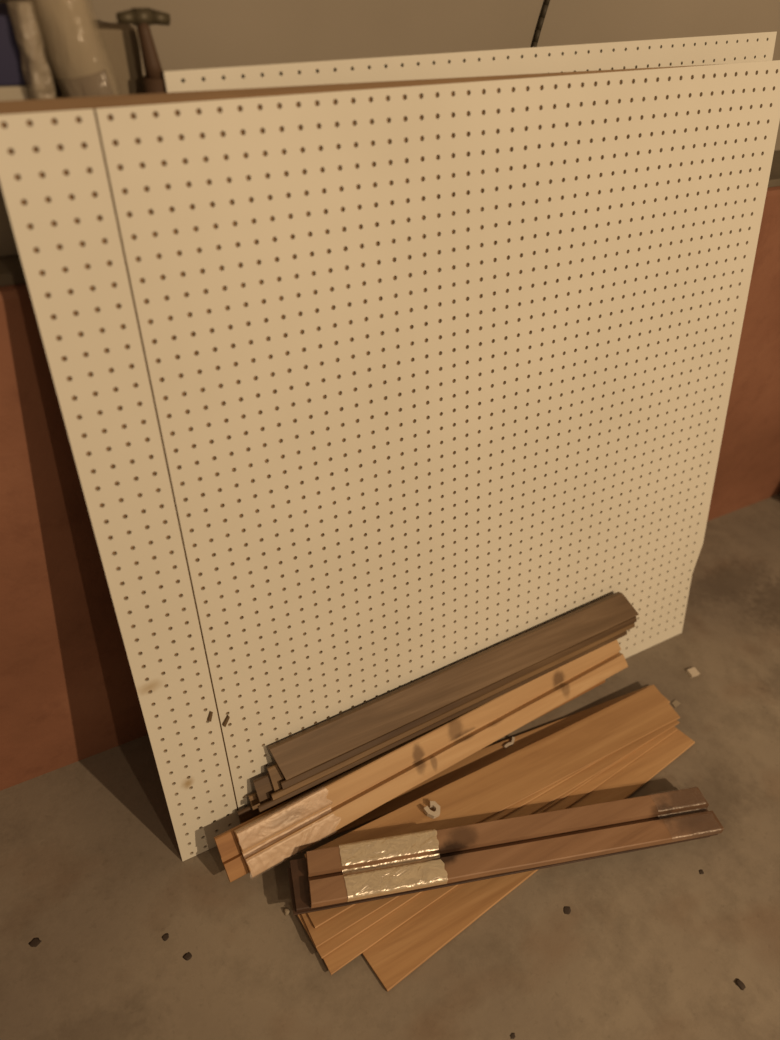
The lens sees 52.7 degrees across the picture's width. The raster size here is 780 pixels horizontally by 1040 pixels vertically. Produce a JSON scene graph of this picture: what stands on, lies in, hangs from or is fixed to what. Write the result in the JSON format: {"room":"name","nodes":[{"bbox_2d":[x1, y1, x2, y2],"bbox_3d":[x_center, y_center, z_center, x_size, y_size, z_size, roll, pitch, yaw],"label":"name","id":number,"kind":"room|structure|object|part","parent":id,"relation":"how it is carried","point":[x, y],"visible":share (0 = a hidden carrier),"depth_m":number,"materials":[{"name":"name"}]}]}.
{"room":"woodworking shop","nodes":[
{"label":"woodworking shop","id":0,"kind":"room"},
{"bbox_2d":[0,494,779,1039],"bbox_3d":[0.834,1.020,1.151,5.207,0.076,2.570,-17,46,-25],"label":"floor","id":1,"kind":"structure","parent":0,"point":[649,946],"depth_m":1.37,"materials":[{"name":"concrete"}]},
{"bbox_2d":[28,938,40,946],"bbox_3d":[-0.580,0.690,1.288,0.015,0.001,0.016,28,45,23],"label":"crumb","id":2,"kind":"object","parent":1,"relation":"on","point":[35,942],"visible":1,"depth_m":1.29,"materials":[{"name":"brown"}]},
{"bbox_2d":[0,109,239,860],"bbox_3d":[-0.348,0.079,1.137,0.112,1.160,0.282,-21,48,-29],"label":"strip","id":3,"kind":"object","parent":1,"relation":"on","point":[67,132],"visible":0.99,"depth_m":1.03,"materials":[{"name":"beige wood"}]},
{"bbox_2d":[207,711,212,721],"bbox_3d":[-0.296,0.324,1.299,0.007,0.021,0.012,27,45,23],"label":"wood splinter","id":4,"kind":"object","parent":3,"relation":"attached to","point":[209,718],"visible":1,"depth_m":1.30,"materials":[{"name":"brown wood"}]},
{"bbox_2d":[162,933,168,940],"bbox_3d":[-0.373,0.694,1.311,0.012,0.001,0.011,-17,46,-25],"label":"crumb","id":5,"kind":"object","parent":1,"relation":"on","point":[165,937],"visible":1,"depth_m":1.31,"materials":[{"name":"brown"}]},
{"bbox_2d":[183,952,191,960],"bbox_3d":[-0.332,0.715,1.292,0.013,0.001,0.012,25,44,21],"label":"crumb","id":6,"kind":"object","parent":1,"relation":"on","point":[187,956],"visible":1,"depth_m":1.29,"materials":[{"name":"brown"}]},
{"bbox_2d":[284,908,289,915],"bbox_3d":[-0.178,0.673,1.357,0.011,0.007,0.011,33,47,28],"label":"crumb","id":7,"kind":"object","parent":1,"relation":"on","point":[286,911],"visible":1,"depth_m":1.35,"materials":[{"name":"beige"}]},
{"bbox_2d":[237,758,372,823],"bbox_3d":[0.101,0.406,1.588,0.862,0.063,0.024,-18,46,-26],"label":"plank","id":8,"kind":"object","parent":1,"relation":"on","point":[246,813],"visible":0.05,"depth_m":1.42,"materials":[{"name":"brown wood"}]},
{"bbox_2d":[248,792,259,809],"bbox_3d":[0.119,0.376,1.585,0.858,0.061,0.021,-18,46,-26],"label":"plank","id":9,"kind":"object","parent":8,"relation":"on","point":[253,799],"visible":0.03,"depth_m":1.41,"materials":[{"name":"brown wood"}]},
{"bbox_2d":[253,774,273,804],"bbox_3d":[0.127,0.358,1.566,0.842,0.077,0.034,-17,46,-25],"label":"plank","id":10,"kind":"object","parent":9,"relation":"on","point":[263,786],"visible":0.12,"depth_m":1.40,"materials":[{"name":"brown wood"}]},
{"bbox_2d":[267,764,284,791],"bbox_3d":[0.150,0.341,1.567,0.834,0.083,0.038,-17,46,-25],"label":"plank","id":11,"kind":"object","parent":10,"relation":"on","point":[275,775],"visible":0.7,"depth_m":1.40,"materials":[{"name":"brown wood"}]},
{"bbox_2d":[268,592,638,780],"bbox_3d":[0.168,0.305,1.559,0.860,0.097,0.050,-17,46,-25],"label":"plank","id":12,"kind":"object","parent":11,"relation":"on","point":[294,755],"visible":1,"depth_m":1.52,"materials":[{"name":"brown wood"}]},
{"bbox_2d":[0,64,770,852],"bbox_3d":[0.140,-0.090,1.377,1.258,1.184,0.285,-17,46,-25],"label":"board","id":13,"kind":"object","parent":1,"relation":"on","point":[75,103],"visible":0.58,"depth_m":1.06,"materials":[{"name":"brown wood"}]},
{"bbox_2d":[214,680,604,882],"bbox_3d":[0.093,0.458,1.561,0.906,0.076,0.060,-19,46,-27],"label":"plank","id":14,"kind":"object","parent":1,"relation":"on","point":[234,863],"visible":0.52,"depth_m":1.36,"materials":[{"name":"brown wood"}]},
{"bbox_2d":[234,640,627,877],"bbox_3d":[0.138,0.435,1.565,0.933,0.091,0.068,-19,47,-27],"label":"plank","id":15,"kind":"object","parent":14,"relation":"on","point":[281,833],"visible":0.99,"depth_m":1.51,"materials":[{"name":"beige wood"}]},
{"bbox_2d":[258,631,626,811],"bbox_3d":[0.145,0.378,1.561,0.871,0.040,0.010,-18,46,-26],"label":"lath","id":16,"kind":"object","parent":14,"relation":"on","point":[270,803],"visible":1,"depth_m":1.52,"materials":[{"name":"brown wood"}]},
{"bbox_2d":[271,623,634,800],"bbox_3d":[0.166,0.360,1.567,0.866,0.043,0.011,-18,46,-26],"label":"lath","id":17,"kind":"object","parent":16,"relation":"on","point":[281,792],"visible":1,"depth_m":1.53,"materials":[{"name":"brown wood"}]},
{"bbox_2d":[280,616,636,789],"bbox_3d":[0.175,0.345,1.568,0.850,0.045,0.012,-17,46,-25],"label":"lath","id":18,"kind":"object","parent":17,"relation":"on","point":[285,784],"visible":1,"depth_m":1.53,"materials":[{"name":"brown wood"}]},
{"bbox_2d":[95,60,779,809],"bbox_3d":[0.205,-0.101,1.398,1.182,1.190,0.285,-17,46,-25],"label":"sheet","id":19,"kind":"object","parent":1,"relation":"on","point":[664,607],"visible":0.91,"depth_m":1.26,"materials":[{"name":"beige wood"}]},
{"bbox_2d":[222,715,229,726],"bbox_3d":[-0.274,0.337,1.321,0.006,0.022,0.015,35,48,29],"label":"wood splinter","id":20,"kind":"object","parent":19,"relation":"attached to","point":[226,719],"visible":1,"depth_m":1.32,"materials":[{"name":"brown wood"}]},
{"bbox_2d":[162,32,776,561],"bbox_3d":[0.235,-0.180,1.447,1.126,1.189,0.280,-17,46,-25],"label":"sheet","id":21,"kind":"object","parent":1,"relation":"on","point":[748,47],"visible":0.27,"depth_m":1.13,"materials":[{"name":"beige wood"}]},
{"bbox_2d":[328,685,669,837],"bbox_3d":[0.246,0.482,1.635,0.823,0.006,0.056,-13,44,-22],"label":"plank","id":22,"kind":"object","parent":1,"relation":"on","point":[488,755],"visible":0.38,"depth_m":1.61,"materials":[{"name":"brown wood"}]},
{"bbox_2d":[504,737,514,748],"bbox_3d":[0.251,0.466,1.646,0.011,0.006,0.034,32,47,27],"label":"paper scrap","id":23,"kind":"object","parent":22,"relation":"on","point":[513,738],"visible":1,"depth_m":1.64,"materials":[{"name":"beige paper"}]},
{"bbox_2d":[362,726,694,991],"bbox_3d":[0.297,0.594,1.510,0.831,0.006,0.094,-23,49,-30],"label":"plank","id":24,"kind":"object","parent":1,"relation":"on","point":[402,951],"visible":0.54,"depth_m":1.38,"materials":[{"name":"brown wood"}]},
{"bbox_2d":[323,727,676,974],"bbox_3d":[0.237,0.571,1.520,0.882,0.005,0.092,-22,48,-29],"label":"plank","id":25,"kind":"object","parent":24,"relation":"on","point":[337,959],"visible":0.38,"depth_m":1.37,"materials":[{"name":"brown wood"}]},
{"bbox_2d":[297,748,638,957],"bbox_3d":[0.229,0.555,1.530,0.889,0.006,0.092,-21,47,-28],"label":"plank","id":26,"kind":"object","parent":25,"relation":"on","point":[359,927],"visible":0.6,"depth_m":1.34,"materials":[{"name":"brown wood"}]},
{"bbox_2d":[301,720,679,947],"bbox_3d":[0.229,0.546,1.534,0.897,0.008,0.092,-20,47,-27],"label":"plank","id":27,"kind":"object","parent":26,"relation":"on","point":[351,916],"visible":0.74,"depth_m":1.52,"materials":[{"name":"brown wood"}]},
{"bbox_2d":[307,687,647,928],"bbox_3d":[0.227,0.529,1.546,0.889,0.010,0.087,-19,47,-27],"label":"plank","id":28,"kind":"object","parent":27,"relation":"on","point":[318,918],"visible":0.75,"depth_m":1.49,"materials":[{"name":"brown wood"}]},
{"bbox_2d":[304,685,679,857],"bbox_3d":[0.240,0.513,1.560,0.869,0.009,0.095,-17,46,-25],"label":"plank","id":29,"kind":"object","parent":28,"relation":"on","point":[477,796],"visible":0.81,"depth_m":1.58,"materials":[{"name":"brown wood"}]},
{"bbox_2d":[423,801,439,818],"bbox_3d":[0.080,0.545,1.484,0.030,0.011,0.030,-17,46,-25],"label":"paper curl","id":30,"kind":"object","parent":29,"relation":"on","point":[432,814],"visible":1,"depth_m":1.48,"materials":[{"name":"beige paper"}]},
{"bbox_2d":[287,836,709,914],"bbox_3d":[0.217,0.607,1.443,0.800,0.024,0.082,-5,42,-13],"label":"plank","id":31,"kind":"object","parent":29,"relation":"on","point":[288,869],"visible":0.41,"depth_m":1.37,"materials":[{"name":"brown wood"}]},
{"bbox_2d":[290,834,717,911],"bbox_3d":[0.227,0.599,1.444,0.810,0.030,0.087,-5,42,-13],"label":"plank","id":32,"kind":"object","parent":31,"relation":"on","point":[299,871],"visible":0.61,"depth_m":1.36,"materials":[{"name":"brown wood"}]},
{"bbox_2d":[306,787,723,907],"bbox_3d":[0.241,0.587,1.438,0.789,0.037,0.094,-5,42,-13],"label":"plank","id":33,"kind":"object","parent":32,"relation":"on","point":[359,870],"visible":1,"depth_m":1.42,"materials":[{"name":"brown wood"}]},
{"bbox_2d":[563,906,570,913],"bbox_3d":[0.315,0.695,1.403,0.014,0.001,0.014,5,40,-1],"label":"crumb","id":34,"kind":"object","parent":1,"relation":"on","point":[566,909],"visible":1,"depth_m":1.40,"materials":[{"name":"brown"}]},
{"bbox_2d":[672,700,680,707],"bbox_3d":[0.642,0.413,1.773,0.020,0.002,0.013,-23,48,-30],"label":"paper scrap","id":35,"kind":"object","parent":1,"relation":"on","point":[675,703],"visible":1,"depth_m":1.77,"materials":[{"name":"beige paper"}]},
{"bbox_2d":[686,667,699,677],"bbox_3d":[0.709,0.357,1.845,0.024,0.006,0.021,-12,44,-20],"label":"paper scrap","id":36,"kind":"object","parent":1,"relation":"on","point":[692,672],"visible":1,"depth_m":1.84,"materials":[{"name":"beige paper"}]},
{"bbox_2d":[735,979,745,989],"bbox_3d":[0.592,0.784,1.332,0.012,0.004,0.018,-17,46,-25],"label":"crumb","id":37,"kind":"object","parent":1,"relation":"on","point":[739,983],"visible":1,"depth_m":1.33,"materials":[{"name":"brown"}]},
{"bbox_2d":[0,186,779,790],"bbox_3d":[0.166,-0.206,1.750,5.207,1.039,0.312,-17,46,-25],"label":"wall","id":38,"kind":"structure","parent":0,"point":[68,693],"depth_m":1.34,"materials":[{"name":"red paint"}]},
{"bbox_2d":[0,150,779,285],"bbox_3d":[0.247,-0.562,1.363,5.207,0.015,0.151,-17,46,-25],"label":"trim","id":39,"kind":"structure","parent":38,"relation":"on","point":[11,269],"depth_m":0.97,"materials":[{"name":"wood"}]},
{"bbox_2d":[0,3,30,256],"bbox_3d":[-0.486,-0.448,0.923,0.158,0.256,0.078,-17,46,-25],"label":"box","id":40,"kind":"object","parent":39,"relation":"on","point":[13,86],"visible":0.13,"depth_m":0.88,"materials":[{"name":"blue"}]},
{"bbox_2d":[7,0,56,99],"bbox_3d":[-0.392,-0.445,0.920,0.044,0.273,0.034,-17,46,-25],"label":"plastic bag","id":41,"kind":"object","parent":39,"relation":"on","point":[37,74],"visible":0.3,"depth_m":0.85,"materials":[{"name":"beige"}]},
{"bbox_2d":[30,0,113,97],"bbox_3d":[-0.347,-0.524,0.876,0.162,0.462,0.073,0,41,-7],"label":"tube","id":42,"kind":"object","parent":39,"relation":"on","point":[70,38],"visible":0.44,"depth_m":0.86,"materials":[{"name":"beige paper"}]},
{"bbox_2d":[93,23,144,94],"bbox_3d":[-0.345,-0.491,1.004,0.072,0.240,0.041,-17,46,-25],"label":"carton","id":43,"kind":"object","parent":39,"relation":"on","point":[119,43],"visible":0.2,"depth_m":0.94,"materials":[{"name":"brown cardboard"}]},
{"bbox_2d":[116,8,169,93],"bbox_3d":[-0.291,-0.479,0.978,0.060,0.266,0.031,-17,46,-25],"label":"hammer","id":44,"kind":"object","parent":39,"relation":"on","point":[153,79],"visible":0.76,"depth_m":0.91,"materials":[{"name":"brown"}]},
{"bbox_3d":[-0.285,-0.476,0.984,0.032,0.255,0.031,-17,46,-25],"label":"handle","id":45,"kind":"part","parent":44,"relation":"part of","materials":[{"name":"brown wood"}]},
{"bbox_2d":[0,0,779,150],"bbox_3d":[0.242,-1.197,0.978,5.207,1.476,0.127,-17,46,-25],"label":"wall","id":46,"kind":"structure","parent":0,"point":[200,34],"depth_m":1.15,"materials":[{"name":"beige paint"}]},
{"bbox_2d":[532,0,549,46],"bbox_3d":[0.251,-0.836,1.220,0.034,0.201,0.008,-17,46,-25],"label":"cord","id":47,"kind":"object","parent":46,"relation":"attached to","point":[546,3],"visible":0.85,"depth_m":1.25,"materials":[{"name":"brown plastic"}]}
]}

